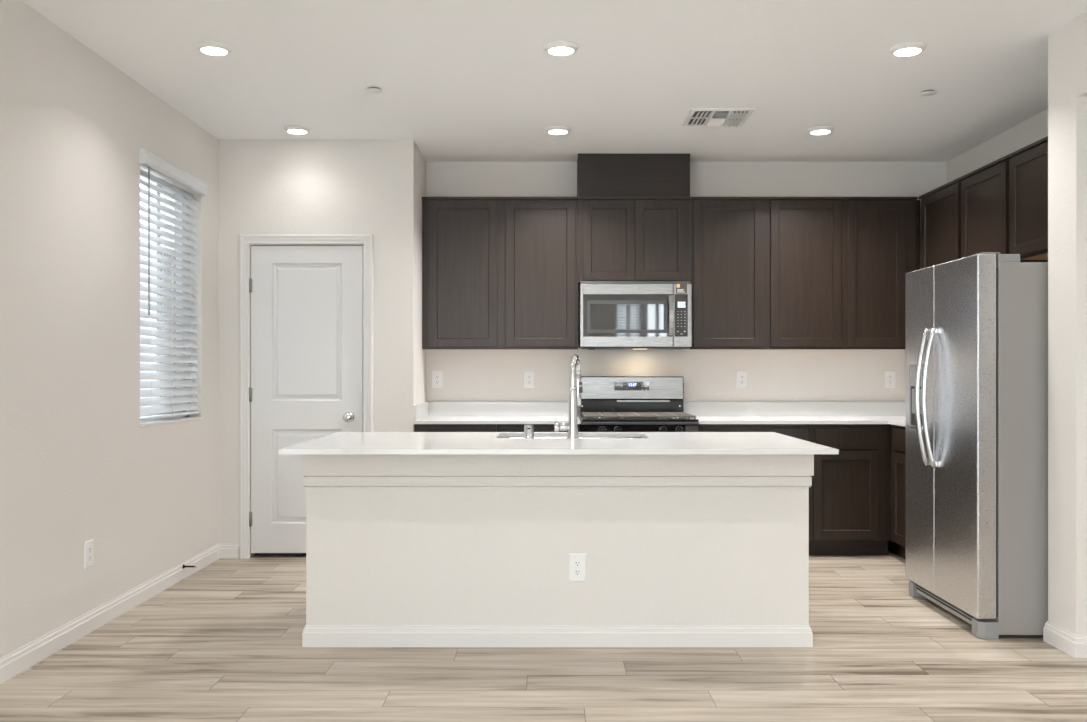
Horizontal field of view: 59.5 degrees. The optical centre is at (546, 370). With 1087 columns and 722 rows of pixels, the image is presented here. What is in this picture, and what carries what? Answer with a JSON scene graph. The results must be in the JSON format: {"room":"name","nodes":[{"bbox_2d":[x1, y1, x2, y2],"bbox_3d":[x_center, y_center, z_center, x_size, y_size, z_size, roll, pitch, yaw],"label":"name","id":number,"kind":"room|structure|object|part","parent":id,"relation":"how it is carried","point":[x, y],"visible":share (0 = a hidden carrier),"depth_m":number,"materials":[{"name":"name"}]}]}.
{"room":"kitchen","nodes":[
{"label":"kitchen","id":0,"kind":"room"},
{"bbox_2d":[0,0,217,657],"bbox_3d":[-2.233,-0.146,2.195,0.160,2.743,9.689,0,0,0],"label":"wall","id":1,"kind":"structure","parent":0,"point":[78,465],"depth_m":4.42,"materials":[{"name":"white paint"}]},
{"bbox_2d":[84,539,92,568],"bbox_3d":[-2.149,0.859,4.461,0.008,0.127,0.081,0,0,0],"label":"wall outlet","id":2,"kind":"object","parent":1,"relation":"attached to","point":[88,545],"visible":1,"depth_m":4.45,"materials":[{"name":"white plastic"}]},
{"bbox_2d":[0,544,238,683],"bbox_3d":[-2.085,1.178,3.362,0.136,0.094,5.725,0,0,0],"label":"baseboard","id":3,"kind":"structure","parent":1,"relation":"attached to","point":[23,658],"depth_m":4.57,"materials":[{"name":"white paint"}]},
{"bbox_2d":[140,168,188,422],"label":"window","id":4,"kind":"structure","parent":1,"relation":"in","point":[141,176],"depth_m":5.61,"materials":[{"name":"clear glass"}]},
{"bbox_2d":[139,148,207,420],"bbox_3d":[-2.166,-0.454,5.473,0.099,1.440,0.921,0,0,0],"label":"window blind","id":5,"kind":"object","parent":4,"relation":"attached to","point":[150,162],"visible":0.8,"depth_m":5.46,"materials":[{"name":"white plastic"}]},
{"bbox_3d":[-2.187,-1.122,5.473,0.056,0.040,0.887,0,0,0],"label":"head rail","id":6,"kind":"part","parent":5,"relation":"part of","materials":[{"name":"white plastic"}]},
{"bbox_3d":[-2.185,0.258,5.473,0.048,0.016,0.883,0,0,0],"label":"rail","id":7,"kind":"part","parent":5,"relation":"part of","materials":[{"name":"white plastic"}]},
{"bbox_3d":[-2.158,-0.429,5.473,0.002,1.370,0.002,0,0,0],"label":"ladder cord","id":8,"kind":"part","parent":5,"relation":"part of","materials":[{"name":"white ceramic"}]},
{"bbox_3d":[-2.212,-0.429,5.768,0.002,1.370,0.002,0,0,0],"label":"ladder cord","id":9,"kind":"part","parent":5,"relation":"part of","materials":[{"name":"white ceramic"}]},
{"bbox_3d":[-2.158,-0.429,5.768,0.002,1.370,0.002,0,0,0],"label":"ladder cord","id":10,"kind":"part","parent":5,"relation":"part of","materials":[{"name":"white fabric"}]},
{"bbox_2d":[140,417,201,426],"bbox_3d":[-2.193,0.292,5.473,0.089,0.013,0.895,0,0,0],"label":"trim","id":11,"kind":"structure","parent":1,"relation":"attached to","point":[145,424],"depth_m":5.44,"materials":[{"name":"white paint"}]},
{"bbox_2d":[218,139,425,543],"bbox_3d":[-1.514,-0.146,6.557,1.278,2.743,0.664,0,0,0],"label":"wall","id":12,"kind":"structure","parent":0,"point":[377,187],"depth_m":6.22,"materials":[{"name":"white paint"}]},
{"bbox_2d":[254,553,305,554],"bbox_3d":[-1.576,1.211,6.327,0.738,0.030,0.025,0,0,0],"label":"trim","id":13,"kind":"structure","parent":12,"relation":"attached to","point":[254,553],"depth_m":6.32,"materials":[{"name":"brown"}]},
{"bbox_2d":[239,234,372,558],"bbox_3d":[-1.576,0.166,6.273,0.874,2.120,0.134,0,0,0],"label":"trim","id":14,"kind":"structure","parent":12,"relation":"attached to","point":[246,241],"depth_m":6.21,"materials":[{"name":"white paint"}]},
{"bbox_2d":[249,246,362,552],"bbox_3d":[-1.578,0.186,6.210,0.746,2.016,0.112,0,0,0],"label":"door","id":15,"kind":"structure","parent":12,"relation":"in","point":[307,301],"depth_m":6.23,"materials":[{"name":"white paint"}]},
{"bbox_3d":[-1.294,0.302,6.193,0.067,0.067,0.076,0,0,0],"label":"knob","id":16,"kind":"part","parent":15,"relation":"part of","materials":[{"name":"silver metal"}]},
{"bbox_2d":[0,551,1086,721],"bbox_3d":[0.725,1.276,2.119,6.350,0.100,9.839,0,0,0],"label":"floor","id":17,"kind":"structure","parent":0,"point":[222,643],"depth_m":3.88,"materials":[{"name":"brown wood"}]},
{"bbox_2d":[415,424,495,431],"bbox_3d":[-0.605,0.788,6.568,0.536,0.876,0.640,0,0,0],"label":"base cabinet","id":18,"kind":"object","parent":17,"relation":"on","point":[418,427],"visible":0.05,"depth_m":6.27,"materials":[{"name":"brown wood"}]},
{"bbox_3d":[-0.598,0.442,6.258,0.495,0.137,0.020,0,0,0],"label":"drawer","id":19,"kind":"part","parent":18,"relation":"part of","materials":[{"name":"brown wood"}]},
{"bbox_2d":[414,402,580,423],"bbox_3d":[-0.326,0.286,6.555,1.096,0.124,0.666,0,0,0],"label":"countertop","id":20,"kind":"structure","parent":18,"relation":"on","point":[426,412],"depth_m":6.87,"materials":[{"name":"white stone"}]},
{"bbox_2d":[496,424,579,431],"bbox_3d":[-0.059,0.788,6.568,0.550,0.876,0.640,0,0,0],"label":"base cabinet","id":21,"kind":"object","parent":17,"relation":"on","point":[499,427],"visible":0.06,"depth_m":6.27,"materials":[{"name":"brown wood"}]},
{"bbox_3d":[-0.060,0.442,6.258,0.520,0.137,0.020,0,0,0],"label":"drawer","id":22,"kind":"part","parent":21,"relation":"part of","materials":[{"name":"brown wood"}]},
{"bbox_2d":[301,454,813,646],"bbox_3d":[0.047,0.786,4.623,2.273,0.880,0.824,0,0,0],"label":"kitchen island","id":23,"kind":"object","parent":17,"relation":"on","point":[403,550],"visible":0.99,"depth_m":4.23,"materials":[{"name":"white paint"}]},
{"bbox_3d":[0.047,0.408,4.623,2.273,0.122,0.824,0,0,0],"label":"trim","id":24,"kind":"part","parent":23,"relation":"part of","materials":[{"name":"white paint"}]},
{"bbox_3d":[0.047,0.493,4.627,2.258,0.047,0.816,0,0,0],"label":"trim","id":25,"kind":"part","parent":23,"relation":"part of","materials":[{"name":"white paint"}]},
{"bbox_3d":[0.047,1.178,4.625,2.265,0.094,0.820,0,0,0],"label":"baseboard","id":26,"kind":"part","parent":23,"relation":"part of","materials":[{"name":"white paint"}]},
{"bbox_2d":[279,425,838,453],"bbox_3d":[0.050,0.301,4.507,2.322,0.089,1.130,0,0,0],"label":"island countertop","id":27,"kind":"structure","parent":23,"relation":"on","point":[339,442],"depth_m":4.27,"materials":[{"name":"white stone"}]},
{"bbox_3d":[-0.086,0.291,4.545,0.052,0.069,0.052,0,0,0],"label":"air gap cap","id":28,"kind":"part","parent":27,"relation":"part of","materials":[{"name":"silver metal"}]},
{"bbox_2d":[554,355,582,438],"bbox_3d":[0.104,0.123,4.619,0.118,0.405,0.212,0,0,10],"label":"kitchen faucet","id":29,"kind":"object","parent":27,"relation":"on","point":[575,383],"visible":1,"depth_m":4.53,"materials":[{"name":"silver metal"}]},
{"bbox_3d":[0.069,0.257,4.545,0.073,0.064,0.043,0,0,0],"label":"lever handle","id":30,"kind":"part","parent":29,"relation":"part of","materials":[{"name":"silver metal"}]},
{"bbox_3d":[0.138,0.023,4.619,0.038,0.205,0.189,0,0,10],"label":"spout","id":31,"kind":"part","parent":29,"relation":"part of","materials":[{"name":"silver metal"}]},
{"bbox_2d":[499,437,642,437],"bbox_3d":[0.125,0.445,4.795,0.786,0.198,0.436,0,0,0],"label":"sink","id":32,"kind":"object","parent":27,"relation":"in","point":[499,437],"visible":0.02,"depth_m":4.99,"materials":[{"name":"silver metal"}]},
{"bbox_2d":[568,553,586,581],"bbox_3d":[0.136,0.875,4.225,0.081,0.127,0.008,0,0,0],"label":"wall outlet","id":33,"kind":"object","parent":23,"relation":"attached to","point":[577,562],"visible":1,"depth_m":4.22,"materials":[{"name":"white plastic"}]},
{"bbox_2d":[574,569,580,574],"bbox_3d":[0.136,0.894,4.223,0.035,0.029,0.002,0,0,0],"label":"receptacle","id":34,"kind":"object","parent":33,"relation":"attached to","point":[576,571],"depth_m":4.22,"materials":[{"name":"grey plastic"}]},
{"bbox_2d":[574,560,580,566],"bbox_3d":[0.136,0.855,4.223,0.035,0.029,0.002,0,0,0],"label":"receptacle","id":35,"kind":"object","parent":33,"relation":"attached to","point":[577,563],"depth_m":4.22,"materials":[{"name":"grey plastic"}]},
{"bbox_2d":[579,376,698,431],"bbox_3d":[0.606,0.632,6.493,0.758,1.187,0.768,0,0,0],"label":"gas range","id":36,"kind":"object","parent":17,"relation":"on","point":[609,403],"visible":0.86,"depth_m":6.77,"materials":[{"name":"silver metal"}]},
{"bbox_3d":[0.360,0.310,6.300,0.112,0.008,0.112,0,0,0],"label":"burner","id":37,"kind":"part","parent":36,"relation":"part of","materials":[{"name":"black metal"}]},
{"bbox_3d":[0.360,0.384,6.143,0.046,0.046,0.036,0,0,0],"label":"knob","id":38,"kind":"part","parent":36,"relation":"part of","materials":[{"name":"black plastic"}]},
{"bbox_3d":[0.458,0.384,6.143,0.046,0.046,0.036,0,0,0],"label":"knob","id":39,"kind":"part","parent":36,"relation":"part of","materials":[{"name":"black plastic"}]},
{"bbox_3d":[0.605,0.107,6.767,0.248,0.061,0.002,0,0,0],"label":"display panel","id":40,"kind":"part","parent":36,"relation":"part of","materials":[{"name":"black glass"}]},
{"bbox_2d":[579,415,698,421],"bbox_3d":[0.606,0.322,6.476,0.756,0.017,0.647,0,0,0],"label":"cooktop","id":41,"kind":"object","parent":36,"relation":"in","point":[584,418],"depth_m":6.18,"materials":[{"name":"black metal"}]},
{"bbox_3d":[0.606,0.392,6.179,0.756,0.088,0.036,0,0,0],"label":"control panel","id":42,"kind":"part","parent":36,"relation":"part of","materials":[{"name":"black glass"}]},
{"bbox_3d":[0.860,0.384,6.143,0.046,0.046,0.036,0,0,0],"label":"knob","id":43,"kind":"part","parent":36,"relation":"part of","materials":[{"name":"black plastic"}]},
{"bbox_2d":[699,424,808,440],"bbox_3d":[1.362,0.788,6.568,0.739,0.876,0.640,0,0,0],"label":"base cabinet","id":44,"kind":"object","parent":17,"relation":"on","point":[800,431],"visible":0.05,"depth_m":6.25,"materials":[{"name":"brown wood"}]},
{"bbox_2d":[809,424,890,554],"bbox_3d":[2.001,0.788,6.568,0.534,0.876,0.640,0,0,0],"label":"base cabinet","id":45,"kind":"object","parent":17,"relation":"on","point":[850,490],"visible":0.85,"depth_m":6.26,"materials":[{"name":"brown wood"}]},
{"bbox_3d":[1.970,0.817,6.258,0.433,0.582,0.020,0,0,0],"label":"door","id":46,"kind":"part","parent":45,"relation":"part of","materials":[{"name":"brown wood"}]},
{"bbox_3d":[1.970,0.817,6.258,0.325,0.474,0.015,0,0,0],"label":"panel","id":47,"kind":"part","parent":45,"relation":"part of","materials":[{"name":"brown wood"}]},
{"bbox_3d":[1.975,0.442,6.258,0.417,0.137,0.020,0,0,0],"label":"drawer","id":48,"kind":"part","parent":45,"relation":"part of","materials":[{"name":"brown wood"}]},
{"bbox_2d":[888,424,904,558],"bbox_3d":[2.573,0.788,6.075,0.646,0.876,1.626,0,0,0],"label":"base cabinet","id":49,"kind":"object","parent":17,"relation":"on","point":[896,545],"visible":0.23,"depth_m":6.12,"materials":[{"name":"brown wood"}]},
{"bbox_2d":[684,402,904,425],"bbox_3d":[1.942,0.286,6.072,1.908,0.124,1.633,0,0,0],"label":"countertop","id":50,"kind":"structure","parent":49,"relation":"on","point":[893,413],"depth_m":6.87,"materials":[{"name":"white stone"}]},
{"bbox_3d":[2.260,0.442,5.740,0.020,0.137,0.920,0,0,0],"label":"drawer","id":51,"kind":"part","parent":49,"relation":"part of","materials":[{"name":"brown wood"}]},
{"bbox_3d":[2.260,0.817,5.973,0.020,0.582,0.455,0,0,0],"label":"door","id":52,"kind":"part","parent":49,"relation":"part of","materials":[{"name":"brown wood"}]},
{"bbox_3d":[2.260,0.817,5.973,0.015,0.474,0.347,0,0,0],"label":"panel","id":53,"kind":"part","parent":49,"relation":"part of","materials":[{"name":"brown wood"}]},
{"bbox_2d":[905,252,1047,638],"bbox_3d":[2.373,0.341,4.777,0.974,1.770,0.875,0,0,0],"label":"refrigerator","id":54,"kind":"object","parent":17,"relation":"on","point":[976,326],"visible":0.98,"depth_m":4.35,"materials":[{"name":"grey metal"}]},
{"bbox_3d":[1.963,0.136,5.032,0.005,0.344,0.215,0,0,0],"label":"dispenser frame","id":55,"kind":"part","parent":54,"relation":"part of","materials":[{"name":"grey plastic"}]},
{"bbox_3d":[1.964,0.028,5.032,0.004,0.105,0.191,0,0,0],"label":"dispenser panel","id":56,"kind":"part","parent":54,"relation":"part of","materials":[{"name":"grey plastic"}]},
{"bbox_3d":[2.010,0.299,5.023,0.088,1.670,0.384,0,0,0],"label":"freezer door","id":57,"kind":"part","parent":54,"relation":"part of","materials":[{"name":"silver metal"}]},
{"bbox_3d":[1.925,0.133,4.872,0.080,0.704,0.024,0,0,0],"label":"handle","id":58,"kind":"part","parent":54,"relation":"part of","materials":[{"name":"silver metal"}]},
{"bbox_3d":[1.925,0.133,4.786,0.080,0.704,0.024,0,0,0],"label":"handle","id":59,"kind":"part","parent":54,"relation":"part of","materials":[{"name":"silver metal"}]},
{"bbox_3d":[2.010,0.299,4.582,0.088,1.670,0.485,0,0,0],"label":"fridge door","id":60,"kind":"part","parent":54,"relation":"part of","materials":[{"name":"silver metal"}]},
{"bbox_2d":[21,0,1086,161],"bbox_3d":[0.725,-1.577,2.119,6.350,0.120,9.839,0,0,0],"label":"ceiling","id":61,"kind":"structure","parent":0,"point":[463,80],"depth_m":4.73,"materials":[{"name":"white paint"}]},
{"bbox_2d":[195,41,231,55],"bbox_3d":[-1.559,-1.506,4.448,0.164,0.022,0.164,0,0,0],"label":"recessed light","id":62,"kind":"object","parent":61,"relation":"in","point":[214,48],"visible":1,"depth_m":4.41,"materials":[{"name":"white"}]},
{"bbox_2d":[284,125,310,133],"bbox_3d":[-1.563,-1.506,5.945,0.164,0.022,0.164,0,0,0],"label":"recessed light","id":63,"kind":"object","parent":61,"relation":"in","point":[293,129],"visible":1,"depth_m":5.91,"materials":[{"name":"white"}]},
{"bbox_2d":[366,87,381,92],"bbox_3d":[-0.930,-1.511,5.110,0.086,0.012,0.086,0,0,0],"label":"cap","id":64,"kind":"object","parent":61,"relation":"attached to","point":[371,89],"visible":1,"depth_m":5.10,"materials":[{"name":"grey plastic"}]},
{"bbox_2d":[545,126,570,134],"bbox_3d":[0.069,-1.506,5.956,0.164,0.022,0.164,0,0,0],"label":"recessed light","id":65,"kind":"object","parent":61,"relation":"in","point":[555,130],"visible":1,"depth_m":5.91,"materials":[{"name":"white plastic"}]},
{"bbox_2d":[544,41,578,55],"bbox_3d":[0.066,-1.506,4.448,0.164,0.022,0.164,0,0,0],"label":"recessed light","id":66,"kind":"object","parent":61,"relation":"in","point":[557,48],"visible":1,"depth_m":4.41,"materials":[{"name":"white plastic"}]},
{"bbox_2d":[682,108,755,126],"bbox_3d":[1.018,-1.505,5.675,0.373,0.024,0.370,0,0,0],"label":"ceiling vent","id":67,"kind":"object","parent":61,"relation":"in","point":[697,117],"visible":1,"depth_m":5.63,"materials":[{"name":"white metal"}]},
{"bbox_2d":[807,126,833,134],"bbox_3d":[1.715,-1.506,5.960,0.164,0.022,0.164,0,0,0],"label":"recessed light","id":68,"kind":"object","parent":61,"relation":"in","point":[817,130],"visible":1,"depth_m":5.92,"materials":[{"name":"white"}]},
{"bbox_2d":[889,42,925,56],"bbox_3d":[1.693,-1.506,4.460,0.164,0.022,0.164,0,0,0],"label":"recessed light","id":69,"kind":"object","parent":61,"relation":"in","point":[905,49],"visible":1,"depth_m":4.42,"materials":[{"name":"white plastic"}]},
{"bbox_2d":[920,90,936,95],"bbox_3d":[2.070,-1.511,5.160,0.086,0.012,0.086,0,0,0],"label":"cap","id":70,"kind":"object","parent":61,"relation":"attached to","point":[926,92],"visible":1,"depth_m":5.15,"materials":[{"name":"white plastic"}]},
{"bbox_2d":[426,162,945,416],"bbox_3d":[0.798,-0.146,6.964,5.903,2.743,0.150,0,0,0],"label":"wall","id":71,"kind":"structure","parent":0,"point":[469,375],"depth_m":6.89,"materials":[{"name":"white paint"}]},
{"bbox_2d":[432,371,442,387],"bbox_3d":[-0.795,0.062,6.885,0.081,0.127,0.008,0,0,0],"label":"wall outlet","id":72,"kind":"object","parent":71,"relation":"attached to","point":[437,376],"visible":1,"depth_m":6.88,"materials":[{"name":"white plastic"}]},
{"bbox_2d":[422,197,577,348],"bbox_3d":[-0.327,-0.684,6.755,1.090,1.063,0.267,0,0,0],"label":"upper cabinet","id":73,"kind":"object","parent":71,"relation":"attached to","point":[498,272],"visible":1,"depth_m":6.63,"materials":[{"name":"brown wood"}]},
{"bbox_3d":[-0.587,-0.680,6.635,0.480,1.021,0.020,0,0,0],"label":"door","id":74,"kind":"part","parent":73,"relation":"part of","materials":[{"name":"brown wood"}]},
{"bbox_3d":[-0.587,-0.680,6.635,0.372,0.913,0.015,0,0,0],"label":"panel","id":75,"kind":"part","parent":73,"relation":"part of","materials":[{"name":"brown wood"}]},
{"bbox_3d":[-0.327,-1.206,6.633,1.090,0.019,0.024,0,0,0],"label":"trim","id":76,"kind":"part","parent":73,"relation":"part of","materials":[{"name":"brown wood"}]},
{"bbox_3d":[-0.327,-0.158,6.654,1.090,0.012,0.022,0,0,0],"label":"rail","id":77,"kind":"part","parent":73,"relation":"part of","materials":[{"name":"brown wood"}]},
{"bbox_3d":[-0.045,-0.680,6.635,0.485,1.021,0.020,0,0,0],"label":"door","id":78,"kind":"part","parent":73,"relation":"part of","materials":[{"name":"brown wood"}]},
{"bbox_3d":[-0.045,-0.680,6.635,0.377,0.913,0.015,0,0,0],"label":"panel","id":79,"kind":"part","parent":73,"relation":"part of","materials":[{"name":"brown wood"}]},
{"bbox_2d":[524,371,534,387],"bbox_3d":[-0.128,0.062,6.885,0.081,0.127,0.008,0,0,0],"label":"wall outlet","id":80,"kind":"object","parent":71,"relation":"attached to","point":[529,376],"visible":1,"depth_m":6.88,"materials":[{"name":"white plastic"}]},
{"bbox_2d":[578,197,689,284],"bbox_3d":[0.609,-0.916,6.755,0.780,0.599,0.267,0,0,0],"label":"upper cabinet","id":81,"kind":"object","parent":71,"relation":"attached to","point":[620,238],"visible":0.94,"depth_m":6.63,"materials":[{"name":"brown wood"}]},
{"bbox_3d":[0.432,-0.912,6.635,0.360,0.557,0.020,0,0,0],"label":"door","id":82,"kind":"part","parent":81,"relation":"part of","materials":[{"name":"brown wood"}]},
{"bbox_3d":[0.432,-0.912,6.635,0.252,0.449,0.015,0,0,0],"label":"panel","id":83,"kind":"part","parent":81,"relation":"part of","materials":[{"name":"brown wood"}]},
{"bbox_2d":[577,154,689,196],"bbox_3d":[0.606,-1.366,6.755,0.782,0.300,0.266,0,0,0],"label":"duct cover","id":84,"kind":"object","parent":81,"relation":"on","point":[598,175],"visible":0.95,"depth_m":6.63,"materials":[{"name":"brown wood"}]},
{"bbox_3d":[0.609,-1.206,6.633,0.780,0.019,0.024,0,0,0],"label":"trim","id":85,"kind":"part","parent":81,"relation":"part of","materials":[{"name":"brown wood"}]},
{"bbox_2d":[579,281,691,349],"bbox_3d":[0.605,-0.380,6.652,0.757,0.467,0.471,0,0,0],"label":"microwave","id":86,"kind":"object","parent":81,"relation":"attached to","point":[612,314],"visible":1,"depth_m":6.46,"materials":[{"name":"grey metal"}]},
{"bbox_3d":[0.551,-0.378,6.473,0.612,0.292,0.018,0,0,0],"label":"door glass","id":87,"kind":"part","parent":86,"relation":"part of","materials":[{"name":"black glass"}]},
{"bbox_3d":[0.841,-0.378,6.439,0.037,0.272,0.046,0,0,0],"label":"door handle","id":88,"kind":"part","parent":86,"relation":"part of","materials":[{"name":"silver metal"}]},
{"bbox_3d":[0.913,-0.378,6.461,0.090,0.288,0.001,0,0,0],"label":"control panel","id":89,"kind":"part","parent":86,"relation":"part of","materials":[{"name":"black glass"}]},
{"bbox_3d":[0.795,-0.912,6.635,0.356,0.557,0.020,0,0,0],"label":"door","id":90,"kind":"part","parent":81,"relation":"part of","materials":[{"name":"brown wood"}]},
{"bbox_3d":[0.795,-0.912,6.635,0.248,0.449,0.015,0,0,0],"label":"panel","id":91,"kind":"part","parent":81,"relation":"part of","materials":[{"name":"brown wood"}]},
{"bbox_2d":[736,371,747,387],"bbox_3d":[1.414,0.062,6.885,0.081,0.127,0.008,0,0,0],"label":"wall outlet","id":92,"kind":"object","parent":71,"relation":"attached to","point":[741,376],"visible":1,"depth_m":6.88,"materials":[{"name":"white plastic"}]},
{"bbox_2d":[687,197,843,348],"bbox_3d":[1.536,-0.684,6.755,1.071,1.063,0.267,0,0,0],"label":"upper cabinet","id":93,"kind":"object","parent":71,"relation":"attached to","point":[766,272],"visible":1,"depth_m":6.63,"materials":[{"name":"brown wood"}]},
{"bbox_3d":[1.265,-0.680,6.635,0.485,1.021,0.020,0,0,0],"label":"door","id":94,"kind":"part","parent":93,"relation":"part of","materials":[{"name":"brown wood"}]},
{"bbox_3d":[1.265,-0.680,6.635,0.377,0.913,0.015,0,0,0],"label":"panel","id":95,"kind":"part","parent":93,"relation":"part of","materials":[{"name":"brown wood"}]},
{"bbox_3d":[1.536,-0.158,6.654,1.071,0.012,0.022,0,0,0],"label":"rail","id":96,"kind":"part","parent":93,"relation":"part of","materials":[{"name":"brown wood"}]},
{"bbox_3d":[1.536,-1.206,6.633,1.071,0.019,0.024,0,0,0],"label":"trim","id":97,"kind":"part","parent":93,"relation":"part of","materials":[{"name":"brown wood"}]},
{"bbox_3d":[1.807,-0.680,6.635,0.490,1.021,0.020,0,0,0],"label":"door","id":98,"kind":"part","parent":93,"relation":"part of","materials":[{"name":"brown wood"}]},
{"bbox_3d":[1.807,-0.680,6.635,0.382,0.913,0.015,0,0,0],"label":"panel","id":99,"kind":"part","parent":93,"relation":"part of","materials":[{"name":"brown wood"}]},
{"bbox_2d":[684,402,904,415],"bbox_3d":[1.942,0.275,6.072,1.908,0.101,1.633,0,0,0],"label":"backsplash","id":100,"kind":"structure","parent":71,"relation":"attached to","point":[694,408],"depth_m":6.87,"materials":[{"name":"white stone"}]},
{"bbox_2d":[843,197,919,348],"bbox_3d":[2.342,-0.684,6.755,0.539,1.063,0.267,0,0,0],"label":"upper cabinet","id":101,"kind":"object","parent":71,"relation":"attached to","point":[881,235],"visible":0.91,"depth_m":6.63,"materials":[{"name":"brown wood"}]},
{"bbox_3d":[2.329,-0.158,6.654,0.512,0.012,0.022,0,0,0],"label":"rail","id":102,"kind":"part","parent":101,"relation":"part of","materials":[{"name":"brown wood"}]},
{"bbox_3d":[2.301,-0.680,6.635,0.290,0.913,0.015,0,0,0],"label":"panel","id":103,"kind":"part","parent":101,"relation":"part of","materials":[{"name":"brown wood"}]},
{"bbox_3d":[2.329,-1.206,6.633,0.512,0.019,0.024,0,0,0],"label":"trim","id":104,"kind":"part","parent":101,"relation":"part of","materials":[{"name":"brown wood"}]},
{"bbox_2d":[884,371,895,387],"bbox_3d":[2.487,0.062,6.885,0.081,0.127,0.008,0,0,0],"label":"wall outlet","id":105,"kind":"object","parent":71,"relation":"attached to","point":[889,376],"visible":1,"depth_m":6.88,"materials":[{"name":"white plastic"}]},
{"bbox_2d":[946,109,1047,183],"bbox_3d":[2.972,-0.146,5.595,0.150,2.743,2.589,0,0,0],"label":"wall","id":106,"kind":"structure","parent":0,"point":[1033,129],"depth_m":6.08,"materials":[{"name":"white paint"}]},
{"bbox_2d":[919,178,960,268],"bbox_3d":[2.742,-0.684,6.295,0.308,1.063,0.649,0,0,0],"label":"upper cabinet","id":107,"kind":"object","parent":106,"relation":"attached to","point":[941,206],"visible":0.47,"depth_m":6.27,"materials":[{"name":"brown wood"}]},
{"bbox_3d":[2.600,-1.206,6.295,0.024,0.019,0.649,0,0,0],"label":"trim","id":108,"kind":"part","parent":107,"relation":"part of","materials":[{"name":"brown wood"}]},
{"bbox_3d":[2.602,-0.680,6.287,0.015,0.913,0.487,0,0,0],"label":"panel","id":109,"kind":"part","parent":107,"relation":"part of","materials":[{"name":"brown wood"}]},
{"bbox_2d":[959,155,1047,261],"bbox_3d":[2.742,-0.684,5.657,0.308,1.063,0.622,0,0,0],"label":"upper cabinet","id":110,"kind":"object","parent":106,"relation":"attached to","point":[985,191],"visible":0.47,"depth_m":5.61,"materials":[{"name":"brown wood"}]},
{"bbox_3d":[2.602,-0.680,5.659,0.015,0.913,0.470,0,0,0],"label":"panel","id":111,"kind":"part","parent":110,"relation":"part of","materials":[{"name":"brown wood"}]},
{"bbox_3d":[2.600,-1.206,5.657,0.024,0.019,0.622,0,0,0],"label":"trim","id":112,"kind":"part","parent":110,"relation":"part of","materials":[{"name":"brown wood"}]},
{"bbox_3d":[2.602,-0.680,5.659,0.020,1.021,0.578,0,0,0],"label":"door","id":113,"kind":"part","parent":110,"relation":"part of","materials":[{"name":"brown wood"}]},
{"bbox_2d":[1007,136,1047,259],"bbox_3d":[2.742,-0.917,4.880,0.308,0.596,0.929,0,0,0],"label":"upper cabinet","id":114,"kind":"object","parent":106,"relation":"attached to","point":[1028,164],"visible":0.34,"depth_m":5.12,"materials":[{"name":"brown wood"}]},
{"bbox_3d":[2.600,-1.206,4.880,0.024,0.019,0.929,0,0,0],"label":"trim","id":115,"kind":"part","parent":114,"relation":"part of","materials":[{"name":"brown wood"}]},
{"bbox_3d":[2.602,-0.913,5.099,0.015,0.446,0.339,0,0,0],"label":"panel","id":116,"kind":"part","parent":114,"relation":"part of","materials":[{"name":"brown wood"}]},
{"bbox_3d":[2.621,-0.625,4.880,0.022,0.012,0.929,0,0,0],"label":"rail","id":117,"kind":"part","parent":114,"relation":"part of","materials":[{"name":"brown wood"}]},
{"bbox_3d":[2.764,-0.627,4.880,0.264,0.008,0.928,0,0,0],"label":"panel","id":118,"kind":"part","parent":114,"relation":"part of","materials":[{"name":"brown wood"}]},
{"bbox_2d":[1048,10,1086,634],"bbox_3d":[3.009,-0.146,0.825,1.482,2.743,6.950,0,0,0],"label":"wall","id":119,"kind":"structure","parent":0,"point":[1067,45],"depth_m":4.15,"materials":[{"name":"white paint"}]},
{"bbox_2d":[1043,621,1086,657],"bbox_3d":[3.002,1.178,4.185,1.496,0.094,0.258,0,0,0],"label":"baseboard","id":120,"kind":"structure","parent":119,"relation":"attached to","point":[1075,646],"depth_m":4.13,"materials":[{"name":"white paint"}]}
]}

